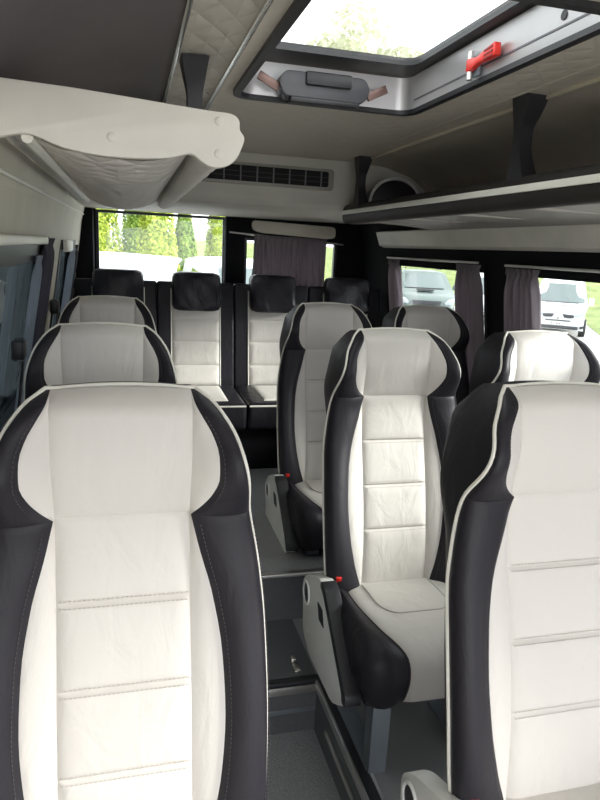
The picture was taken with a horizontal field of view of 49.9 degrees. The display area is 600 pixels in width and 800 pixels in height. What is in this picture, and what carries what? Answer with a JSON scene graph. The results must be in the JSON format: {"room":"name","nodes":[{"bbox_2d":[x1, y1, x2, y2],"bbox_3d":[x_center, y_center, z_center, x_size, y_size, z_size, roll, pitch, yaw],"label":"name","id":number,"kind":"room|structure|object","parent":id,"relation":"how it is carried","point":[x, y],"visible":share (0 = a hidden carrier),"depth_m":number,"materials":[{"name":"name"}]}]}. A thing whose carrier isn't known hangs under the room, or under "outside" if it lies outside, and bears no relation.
{"room":"vehicle interior","nodes":[
{"label":"vehicle interior","id":0,"kind":"room"},
{"bbox_2d":[0,137,85,332],"bbox_3d":[-0.832,0.286,1.826,0.179,1.940,5.520,-1,13,-15],"label":"wall","id":1,"kind":"structure","parent":0,"point":[23,210],"depth_m":2.03,"materials":[{"name":"beige plastic"}]},
{"bbox_2d":[11,339,26,407],"bbox_3d":[-0.900,0.097,2.049,0.075,0.580,0.060,-1,13,-15],"label":"belt","id":2,"kind":"object","parent":1,"relation":"attached to","point":[18,346],"visible":0.7,"depth_m":1.98,"materials":[{"name":"black plastic"}]},
{"bbox_2d":[0,237,49,431],"bbox_3d":[-0.834,-0.114,1.722,0.141,0.645,1.810,-1,13,-15],"label":"window","id":3,"kind":"structure","parent":1,"relation":"in","point":[17,262],"depth_m":2.07,"materials":[{"name":"clear glass"}]},
{"bbox_2d":[0,233,48,245],"bbox_3d":[-0.705,-0.386,1.552,0.020,0.027,1.550,-1,13,-15],"label":"window blind","id":4,"kind":"object","parent":3,"relation":"attached to","point":[5,239],"visible":1,"depth_m":1.70,"materials":[{"name":"white plastic"}]},
{"bbox_2d":[14,255,42,411],"bbox_3d":[-0.944,-0.197,2.243,0.102,0.600,0.155,-1,13,-15],"label":"curtain","id":5,"kind":"object","parent":3,"relation":"hanging from","point":[36,278],"visible":0.72,"depth_m":2.20,"materials":[{"name":"grey fabric"}]},
{"bbox_2d":[32,238,54,349],"bbox_3d":[-0.999,-0.281,2.463,0.120,0.660,0.281,-1,13,-15],"label":"curtain","id":6,"kind":"object","parent":3,"relation":"hanging from","point":[48,252],"visible":0.52,"depth_m":2.40,"materials":[{"name":"grey fabric"}]},
{"bbox_2d":[0,168,83,214],"bbox_3d":[-0.746,-0.584,1.721,0.012,0.044,5.280,-1,13,-15],"label":"trim","id":7,"kind":"structure","parent":1,"relation":"attached to","point":[2,171],"depth_m":1.92,"materials":[{"name":"grey plastic"}]},
{"bbox_2d":[50,299,59,323],"bbox_3d":[-1.140,-0.170,2.973,0.075,0.580,0.060,-1,13,-15],"label":"belt","id":8,"kind":"object","parent":1,"relation":"attached to","point":[54,303],"visible":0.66,"depth_m":2.89,"materials":[{"name":"black plastic"}]},
{"bbox_2d":[49,240,75,328],"bbox_3d":[-1.295,-0.532,3.449,0.139,0.635,0.860,-1,13,-15],"label":"window","id":9,"kind":"structure","parent":1,"relation":"in","point":[63,256],"depth_m":3.45,"materials":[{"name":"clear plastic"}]},
{"bbox_2d":[60,248,75,314],"bbox_3d":[-1.296,-0.526,3.568,0.104,0.610,0.344,-1,13,-15],"label":"curtain","id":10,"kind":"object","parent":9,"relation":"hanging from","point":[71,259],"visible":0.56,"depth_m":3.45,"materials":[{"name":"grey fabric"}]},
{"bbox_2d":[63,240,72,251],"bbox_3d":[-1.145,-0.762,3.188,0.022,0.055,0.320,-1,13,-15],"label":"window blind","id":11,"kind":"object","parent":9,"relation":"attached to","point":[67,244],"visible":1,"depth_m":3.05,"materials":[{"name":"white plastic"}]},
{"bbox_2d":[69,245,78,301],"bbox_3d":[-1.363,-0.598,3.819,0.112,0.630,0.113,-1,13,-15],"label":"curtain","id":12,"kind":"object","parent":9,"relation":"hanging from","point":[76,246],"visible":0.3,"depth_m":3.77,"materials":[{"name":"grey fabric"}]},
{"bbox_2d":[76,208,94,277],"bbox_3d":[-1.421,-0.704,4.287,0.115,1.100,0.098,-1,13,-15],"label":"trim","id":13,"kind":"structure","parent":1,"relation":"attached to","point":[86,254],"depth_m":4.18,"materials":[{"name":"black plastic"}]},
{"bbox_2d":[0,0,185,102],"bbox_3d":[-0.521,-0.767,1.651,0.392,0.247,5.520,-1,13,-15],"label":"roof","id":14,"kind":"structure","parent":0,"point":[117,47],"depth_m":1.33,"materials":[{"name":"grey fabric"}]},
{"bbox_2d":[0,53,243,208],"bbox_3d":[-0.595,-0.827,2.104,0.510,0.301,1.943,-1,13,-15],"label":"luggage rack","id":15,"kind":"object","parent":14,"relation":"attached to","point":[110,150],"visible":1,"depth_m":1.25,"materials":[{"name":"white plastic"}]},
{"bbox_2d":[162,0,193,102],"bbox_3d":[-0.165,-0.715,1.057,0.012,0.010,4.200,-1,13,-15],"label":"trim","id":16,"kind":"structure","parent":14,"relation":"attached to","point":[188,6],"depth_m":1.47,"materials":[{"name":"metal"}]},
{"bbox_2d":[166,0,264,108],"bbox_3d":[-0.099,-0.732,1.081,0.140,0.024,4.220,-1,13,-15],"label":"ceiling panel","id":17,"kind":"object","parent":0,"point":[215,29],"depth_m":1.43,"materials":[{"name":"beige fabric"}]},
{"bbox_2d":[73,208,362,298],"bbox_3d":[-0.540,-0.365,4.675,2.150,1.950,0.030,-1,13,-15],"label":"wall","id":18,"kind":"structure","parent":0,"point":[348,256],"depth_m":4.57,"materials":[{"name":"black plastic"}]},
{"bbox_2d":[95,209,224,282],"bbox_3d":[-0.952,-0.848,4.455,0.860,0.850,0.035,-1,13,-15],"label":"window","id":19,"kind":"structure","parent":18,"relation":"in","point":[96,210],"depth_m":4.33,"materials":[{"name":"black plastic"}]},
{"bbox_2d":[223,217,225,282],"bbox_3d":[-0.533,-0.846,4.535,0.012,0.850,0.014,-1,13,-15],"label":"trim","id":20,"kind":"structure","parent":18,"relation":"attached to","point":[225,217],"depth_m":4.48,"materials":[{"name":"grey plastic"}]},
{"bbox_2d":[69,152,425,224],"bbox_3d":[-0.329,-1.248,3.818,1.940,0.275,1.320,-1,13,-15],"label":"trim","id":21,"kind":"structure","parent":18,"relation":"attached to","point":[206,198],"depth_m":3.29,"materials":[{"name":"beige plastic"}]},
{"bbox_2d":[202,161,333,190],"bbox_3d":[-0.199,-1.111,3.177,0.770,0.104,0.014,-1,13,-15],"label":"air vent","id":22,"kind":"object","parent":21,"relation":"in","point":[246,173],"visible":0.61,"depth_m":3.19,"materials":[{"name":"plastic"}]},
{"bbox_2d":[229,231,342,245],"bbox_3d":[-0.087,-1.136,4.543,0.826,0.057,0.013,-1,13,-15],"label":"curtain rod","id":23,"kind":"object","parent":18,"relation":"attached to","point":[229,231],"visible":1,"depth_m":4.47,"materials":[{"name":"metal"}]},
{"bbox_2d":[252,235,326,286],"bbox_3d":[-0.076,-0.847,4.591,0.557,0.610,0.034,-1,13,-15],"label":"curtain","id":24,"kind":"object","parent":23,"relation":"hanging from","point":[303,259],"visible":0.52,"depth_m":4.55,"materials":[{"name":"grey fabric"}]},
{"bbox_2d":[243,238,336,283],"bbox_3d":[-0.081,-0.795,4.700,0.680,0.720,0.035,-1,13,-15],"label":"window","id":25,"kind":"structure","parent":18,"relation":"in","point":[246,239],"depth_m":4.68,"materials":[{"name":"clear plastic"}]},
{"bbox_2d":[252,220,335,238],"bbox_3d":[-0.041,-1.205,4.573,0.610,0.098,0.026,-1,13,-15],"label":"cover plate","id":26,"kind":"object","parent":18,"relation":"attached to","point":[312,231],"visible":1,"depth_m":4.56,"materials":[{"name":"white plastic"}]},
{"bbox_2d":[290,655,300,671],"bbox_3d":[-0.018,0.979,2.394,0.025,0.010,0.090,-1,13,-15],"label":"floor catch","id":27,"kind":"structure","parent":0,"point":[295,665],"depth_m":2.39,"materials":[{"name":"metal"}]},
{"bbox_2d":[249,468,447,799],"bbox_3d":[0.111,1.068,2.269,2.150,0.510,5.520,-1,13,-15],"label":"floor","id":28,"kind":"structure","parent":0,"point":[298,768],"depth_m":2.17,"materials":[{"name":"grey carpet"}]},
{"bbox_2d":[23,322,177,401],"bbox_3d":[-0.544,0.438,1.837,0.527,1.266,0.689,-1,13,-15],"label":"passenger seat","id":29,"kind":"object","parent":28,"relation":"on","point":[80,352],"visible":0.1,"depth_m":1.86,"materials":[{"name":"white leather"}]},
{"bbox_2d":[58,295,156,332],"bbox_3d":[-0.809,0.132,2.766,0.527,1.115,0.689,-1,13,-15],"label":"passenger seat","id":30,"kind":"object","parent":28,"relation":"on","point":[92,308],"visible":0.12,"depth_m":2.81,"materials":[{"name":"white leather"}]},
{"bbox_2d":[0,381,269,799],"bbox_3d":[-0.278,0.638,1.032,0.502,1.266,0.689,-1,13,-15],"label":"passenger seat","id":31,"kind":"object","parent":28,"relation":"on","point":[133,655],"visible":1,"depth_m":1.09,"materials":[{"name":"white leather"}]},
{"bbox_2d":[74,268,379,468],"bbox_3d":[-0.371,-0.199,4.002,1.990,1.128,0.728,-1,13,-15],"label":"bench","id":32,"kind":"object","parent":28,"relation":"on","point":[221,339],"visible":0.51,"depth_m":4.09,"materials":[{"name":"black leather"}]},
{"bbox_2d":[196,385,246,429],"bbox_3d":[-0.603,0.041,3.901,0.484,0.162,0.540,-1,13,-15],"label":"bench cushion","id":33,"kind":"object","parent":32,"relation":"on","point":[231,399],"depth_m":3.74,"materials":[{"name":"black leather"}]},
{"bbox_2d":[235,385,276,429],"bbox_3d":[-0.129,0.036,4.027,0.494,0.162,0.540,-1,13,-15],"label":"bench cushion","id":34,"kind":"object","parent":32,"relation":"on","point":[260,401],"depth_m":3.75,"materials":[{"name":"black leather"}]},
{"bbox_2d":[261,568,323,579],"bbox_3d":[0.004,0.714,2.661,2.130,0.016,0.030,-1,13,-15],"label":"trim","id":35,"kind":"structure","parent":28,"relation":"attached to","point":[291,573],"depth_m":2.64,"materials":[{"name":"metal"}]},
{"bbox_2d":[267,674,319,689],"bbox_3d":[-0.119,1.010,2.285,0.435,0.016,0.032,-1,13,-15],"label":"trim","id":36,"kind":"structure","parent":28,"relation":"attached to","point":[307,679],"depth_m":2.30,"materials":[{"name":"black plastic"}]},
{"bbox_2d":[265,302,371,555],"bbox_3d":[0.149,0.126,2.998,0.527,1.115,0.689,-1,13,-15],"label":"passenger seat","id":37,"kind":"object","parent":28,"relation":"on","point":[310,331],"visible":0.57,"depth_m":3.04,"materials":[{"name":"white leather"}]},
{"bbox_2d":[288,482,322,551],"bbox_3d":[0.171,0.508,2.978,0.482,0.216,0.464,-1,13,-15],"label":"seat cushion","id":38,"kind":"object","parent":37,"relation":"on","point":[305,518],"depth_m":2.77,"materials":[{"name":"black leather"}]},
{"bbox_2d":[315,680,380,799],"bbox_3d":[0.435,1.331,0.990,0.032,0.004,2.830,-1,13,-15],"label":"trim","id":39,"kind":"structure","parent":28,"relation":"on","point":[366,779],"depth_m":1.98,"materials":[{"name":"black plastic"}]},
{"bbox_2d":[370,773,384,799],"bbox_3d":[0.454,1.330,1.003,0.011,0.003,2.845,-1,13,-15],"label":"trim","id":40,"kind":"structure","parent":28,"relation":"on","point":[371,774],"depth_m":1.86,"materials":[{"name":"metal"}]},
{"bbox_2d":[303,327,460,773],"bbox_3d":[0.328,0.426,2.077,0.527,1.266,0.689,-1,13,-15],"label":"passenger seat","id":41,"kind":"object","parent":28,"relation":"on","point":[374,620],"visible":0.84,"depth_m":2.11,"materials":[{"name":"white leather"}]},
{"bbox_2d":[339,588,409,709],"bbox_3d":[0.354,0.734,2.040,0.482,0.216,0.464,-1,13,-15],"label":"seat cushion","id":42,"kind":"object","parent":41,"relation":"on","point":[374,623],"depth_m":1.85,"materials":[{"name":"black leather"}]},
{"bbox_2d":[381,305,469,405],"bbox_3d":[0.655,0.092,3.125,0.502,1.056,0.689,-1,13,-15],"label":"passenger seat","id":43,"kind":"object","parent":28,"relation":"on","point":[445,322],"visible":0.17,"depth_m":3.20,"materials":[{"name":"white leather"}]},
{"bbox_2d":[401,380,599,799],"bbox_3d":[0.543,0.630,1.243,0.527,1.266,0.689,-1,13,-15],"label":"passenger seat","id":44,"kind":"object","parent":28,"relation":"on","point":[520,472],"visible":1,"depth_m":1.30,"materials":[{"name":"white leather"}]},
{"bbox_2d":[469,330,599,393],"bbox_3d":[0.873,0.420,2.221,0.502,1.266,0.689,-1,13,-15],"label":"passenger seat","id":45,"kind":"object","parent":28,"relation":"on","point":[522,355],"visible":0.17,"depth_m":2.26,"materials":[{"name":"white leather"}]},
{"bbox_2d":[208,0,599,161],"bbox_3d":[0.389,-0.736,1.210,0.870,0.020,4.220,-1,13,-15],"label":"ceiling","id":46,"kind":"structure","parent":0,"point":[269,128],"depth_m":2.16,"materials":[{"name":"beige fabric"}]},
{"bbox_2d":[203,0,273,109],"bbox_3d":[-0.030,-0.716,1.093,0.012,0.010,4.200,-1,13,-15],"label":"trim","id":47,"kind":"structure","parent":46,"relation":"attached to","point":[266,4],"depth_m":1.47,"materials":[{"name":"metal"}]},
{"bbox_2d":[233,0,599,115],"bbox_3d":[0.203,-0.862,1.545,0.630,0.140,1.040,-1,13,-15],"label":"roof hatch","id":48,"kind":"object","parent":46,"relation":"attached to","point":[529,32],"visible":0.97,"depth_m":1.84,"materials":[{"name":"black plastic"}]},
{"bbox_2d":[466,42,500,80],"bbox_3d":[0.456,-0.844,1.601,0.026,0.069,0.141,-1,13,-15],"label":"hammer","id":49,"kind":"object","parent":48,"relation":"attached to","point":[473,64],"visible":1,"depth_m":1.62,"materials":[{"name":"red plastic"}]},
{"bbox_2d":[343,64,599,160],"bbox_3d":[0.741,-0.728,1.296,0.004,0.005,4.200,-1,13,-15],"label":"trim","id":50,"kind":"structure","parent":46,"relation":"attached to","point":[597,64],"depth_m":1.92,"materials":[{"name":"grey plastic"}]},
{"bbox_2d":[358,223,599,335],"bbox_3d":[1.135,0.264,2.345,0.185,1.940,5.520,-1,13,-15],"label":"window frame","id":51,"kind":"structure","parent":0,"point":[375,265],"depth_m":3.15,"materials":[{"name":"black plastic"}]},
{"bbox_2d":[268,684,315,697],"bbox_3d":[-0.135,1.038,2.277,0.398,0.031,0.012,-1,13,-15],"label":"trim","id":52,"kind":"structure","parent":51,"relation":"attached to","point":[277,692],"depth_m":2.30,"materials":[{"name":"metal"}]},
{"bbox_2d":[268,705,315,716],"bbox_3d":[-0.138,1.124,2.300,0.403,0.018,0.005,-1,13,-15],"label":"trim","id":53,"kind":"structure","parent":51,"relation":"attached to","point":[308,708],"depth_m":2.33,"materials":[{"name":"paint"}]},
{"bbox_2d":[262,576,369,799],"bbox_3d":[0.400,1.288,1.185,2.130,0.419,3.235,-1,13,-15],"label":"step","id":54,"kind":"structure","parent":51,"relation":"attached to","point":[283,600],"depth_m":2.37,"materials":[{"name":"plastic"}]},
{"bbox_2d":[324,731,353,799],"bbox_3d":[0.200,1.248,1.795,0.008,0.018,0.900,-1,13,-15],"label":"trim","id":55,"kind":"structure","parent":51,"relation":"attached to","point":[328,740],"depth_m":2.07,"materials":[{"name":"metal"}]},
{"bbox_2d":[387,257,478,263],"bbox_3d":[0.708,-0.788,3.625,0.012,0.011,1.145,-1,13,-15],"label":"curtain rod","id":56,"kind":"object","parent":51,"relation":"attached to","point":[420,259],"visible":1,"depth_m":3.49,"materials":[{"name":"metal"}]},
{"bbox_2d":[388,259,403,310],"bbox_3d":[0.617,-0.582,4.165,0.114,0.636,0.207,-1,13,-15],"label":"curtain","id":57,"kind":"object","parent":56,"relation":"hanging from","point":[395,288],"visible":0.51,"depth_m":4.09,"materials":[{"name":"grey fabric"}]},
{"bbox_2d":[454,263,484,383],"bbox_3d":[0.856,-0.365,3.277,0.124,0.636,0.260,-1,13,-15],"label":"curtain","id":58,"kind":"object","parent":56,"relation":"hanging from","point":[468,289],"visible":0.53,"depth_m":3.20,"materials":[{"name":"grey fabric"}]},
{"bbox_2d":[397,259,488,339],"bbox_3d":[0.796,-0.485,3.720,0.132,0.625,1.160,-1,13,-15],"label":"window","id":59,"kind":"structure","parent":51,"relation":"in","point":[411,263],"depth_m":3.42,"materials":[{"name":"clear glass"}]},
{"bbox_2d":[376,224,599,252],"bbox_3d":[0.997,-0.644,2.554,0.065,0.110,3.700,-1,13,-15],"label":"trim","id":60,"kind":"structure","parent":51,"relation":"attached to","point":[565,238],"depth_m":2.85,"materials":[{"name":"white plastic"}]},
{"bbox_2d":[504,264,599,272],"bbox_3d":[1.081,-0.441,2.227,0.012,0.011,1.350,-1,13,-15],"label":"curtain rod","id":61,"kind":"object","parent":51,"relation":"attached to","point":[505,265],"visible":1,"depth_m":2.52,"materials":[{"name":"metal"}]},
{"bbox_2d":[504,268,540,331],"bbox_3d":[0.972,-0.255,2.841,0.120,0.631,0.270,-1,13,-15],"label":"curtain","id":62,"kind":"object","parent":61,"relation":"hanging from","point":[522,295],"visible":0.44,"depth_m":2.77,"materials":[{"name":"grey fabric"}]},
{"bbox_2d":[511,267,599,282],"bbox_3d":[1.166,-0.146,2.333,0.132,0.625,1.370,-1,13,-15],"label":"window","id":63,"kind":"structure","parent":51,"relation":"in","point":[548,274],"depth_m":2.52,"materials":[{"name":"clear plastic"}]},
{"bbox_2d":[371,83,599,191],"bbox_3d":[0.879,-0.782,2.021,0.492,0.247,5.520,-1,13,-15],"label":"wall panel","id":64,"kind":"structure","parent":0,"point":[566,135],"depth_m":2.38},
{"bbox_2d":[342,93,599,229],"bbox_3d":[0.843,-0.732,2.029,0.558,0.312,2.830,-1,13,-15],"label":"luggage rack","id":65,"kind":"object","parent":64,"relation":"attached to","point":[571,196],"visible":0.99,"depth_m":2.02,"materials":[{"name":"black plastic"}]},
{"bbox_2d":[366,177,418,201],"bbox_3d":[0.484,-1.048,3.278,0.321,0.153,0.116,-1,13,-15],"label":"housing","id":66,"kind":"object","parent":65,"relation":"on","point":[384,189],"visible":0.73,"depth_m":3.21,"materials":[{"name":"black plastic"}]},
{"bbox_2d":[369,204,599,229],"bbox_3d":[0.858,-0.617,2.061,0.475,0.075,2.830,-1,13,-15],"label":"shelf","id":67,"kind":"object","parent":65,"relation":"attached to","point":[578,214],"depth_m":2.41,"materials":[{"name":"grey plastic"}]},
{"bbox_2d":[371,77,599,158],"bbox_3d":[0.813,-0.723,1.316,0.012,0.011,4.200,-1,13,-15],"label":"trim","id":68,"kind":"structure","parent":64,"relation":"attached to","point":[596,80],"depth_m":2.10,"materials":[{"name":"metal"}]},
{"label":"outside","id":69,"kind":"structure","parent":0,"visible":0},
{"bbox_2d":[454,306,599,361],"bbox_3d":[-3.290,-1.282,14.762,120.000,0.560,110.000,-1,13,-15],"label":"ground","id":70,"kind":"structure","parent":69,"point":[591,338],"depth_m":23.07,"materials":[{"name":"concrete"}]},
{"bbox_2d":[95,208,123,252],"bbox_3d":[-4.476,-4.227,14.357,1.246,5.568,1.260,-1,13,-15],"label":"conifer","id":71,"kind":"object","parent":70,"relation":"on","point":[106,243],"visible":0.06,"depth_m":14.27,"materials":[{"name":"green plant"}]},
{"bbox_2d":[119,210,146,253],"bbox_3d":[-4.155,-4.264,16.354,0.937,4.772,0.947,0,13,-12],"label":"conifer","id":72,"kind":"object","parent":70,"relation":"on","point":[128,232],"visible":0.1,"depth_m":16.12,"materials":[{"name":"green plant"}]},
{"bbox_2d":[99,251,181,282],"bbox_3d":[-4.004,-0.952,8.165,4.898,1.958,2.240,-1,13,-15],"label":"van","id":73,"kind":"object","parent":70,"relation":"on","point":[156,268],"visible":0.04,"depth_m":7.81,"materials":[{"name":"white paint"}]},
{"bbox_2d":[136,211,179,271],"bbox_3d":[-3.176,-4.293,14.481,1.016,5.768,1.037,1,13,-9],"label":"conifer","id":74,"kind":"object","parent":70,"relation":"on","point":[157,236],"visible":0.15,"depth_m":14.38,"materials":[{"name":"green plant"}]},
{"bbox_2d":[171,214,198,270],"bbox_3d":[-2.913,-3.533,16.341,0.981,3.475,0.994,-1,13,-15],"label":"conifer","id":75,"kind":"object","parent":70,"relation":"on","point":[184,230],"visible":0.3,"depth_m":16.03,"materials":[{"name":"green plant"}]},
{"bbox_2d":[204,215,224,256],"bbox_3d":[-2.088,-4.285,16.897,0.938,4.767,0.960,-1,13,-15],"label":"conifer","id":76,"kind":"object","parent":70,"relation":"on","point":[215,240],"visible":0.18,"depth_m":16.66,"materials":[{"name":"green plant"}]},
{"bbox_2d":[183,256,252,283],"bbox_3d":[-1.274,-1.724,12.397,2.240,1.958,4.898,-1,13,-15],"label":"van","id":77,"kind":"object","parent":70,"relation":"on","point":[212,264],"visible":0.03,"depth_m":11.25,"materials":[{"name":"white paint"}]},
{"bbox_2d":[306,1,423,57],"bbox_3d":[0.517,-8.854,24.539,6.520,10.484,7.485,-1,13,-15],"label":"tree","id":78,"kind":"object","parent":70,"relation":"on","point":[344,42],"visible":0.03,"depth_m":21.80,"materials":[{"name":"green plant"}]},
{"bbox_2d":[168,239,599,334],"bbox_3d":[17.131,-7.057,39.037,48.000,3.055,55.930,-1,13,-15],"label":"lawn","id":79,"kind":"structure","parent":70,"relation":"on","point":[592,315],"depth_m":41.50,"materials":[{"name":"green plant"}]},
{"bbox_2d":[402,267,454,309],"bbox_3d":[3.867,-3.416,20.688,2.100,1.615,4.495,4,13,5],"label":"car","id":80,"kind":"object","parent":70,"relation":"on","point":[420,287],"visible":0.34,"depth_m":19.59,"materials":[{"name":"grey paint"}]},
{"bbox_2d":[412,300,441,305],"bbox_3d":[3.651,-2.807,18.586,0.834,0.120,0.105,4,13,5],"label":"grille","id":81,"kind":"object","parent":80,"relation":"attached to","point":[414,302],"depth_m":18.55,"materials":[{"name":"grey metal"}]},
{"bbox_2d":[480,273,483,313],"bbox_3d":[7.813,-4.435,27.660,2.240,1.958,4.898,6,13,14],"label":"van","id":82,"kind":"object","parent":70,"relation":"on","point":[481,274],"visible":0.02,"depth_m":26.22,"materials":[{"name":"white paint"}]},
{"bbox_2d":[540,279,594,336],"bbox_3d":[9.930,-3.626,24.624,2.240,1.958,4.898,8,14,21],"label":"van","id":83,"kind":"object","parent":70,"relation":"on","point":[564,303],"visible":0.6,"depth_m":22.86,"materials":[{"name":"white paint"}]},
{"bbox_2d":[543,313,553,316],"bbox_3d":[8.728,-3.001,22.669,0.385,0.129,0.145,8,14,21],"label":"headlight assembly","id":84,"kind":"object","parent":83,"relation":"attached to","point":[544,314],"depth_m":22.60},
{"bbox_2d":[563,314,573,317],"bbox_3d":[9.330,-2.916,22.435,0.385,0.129,0.145,8,14,21],"label":"headlight assembly","id":85,"kind":"object","parent":83,"relation":"attached to","point":[564,315],"depth_m":22.38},
{"bbox_2d":[588,299,594,305],"bbox_3d":[10.379,-3.475,22.968,0.180,0.260,0.130,8,14,21],"label":"mirror","id":86,"kind":"object","parent":83,"relation":"attached to","point":[591,301],"depth_m":22.91,"materials":[{"name":"white paint"}]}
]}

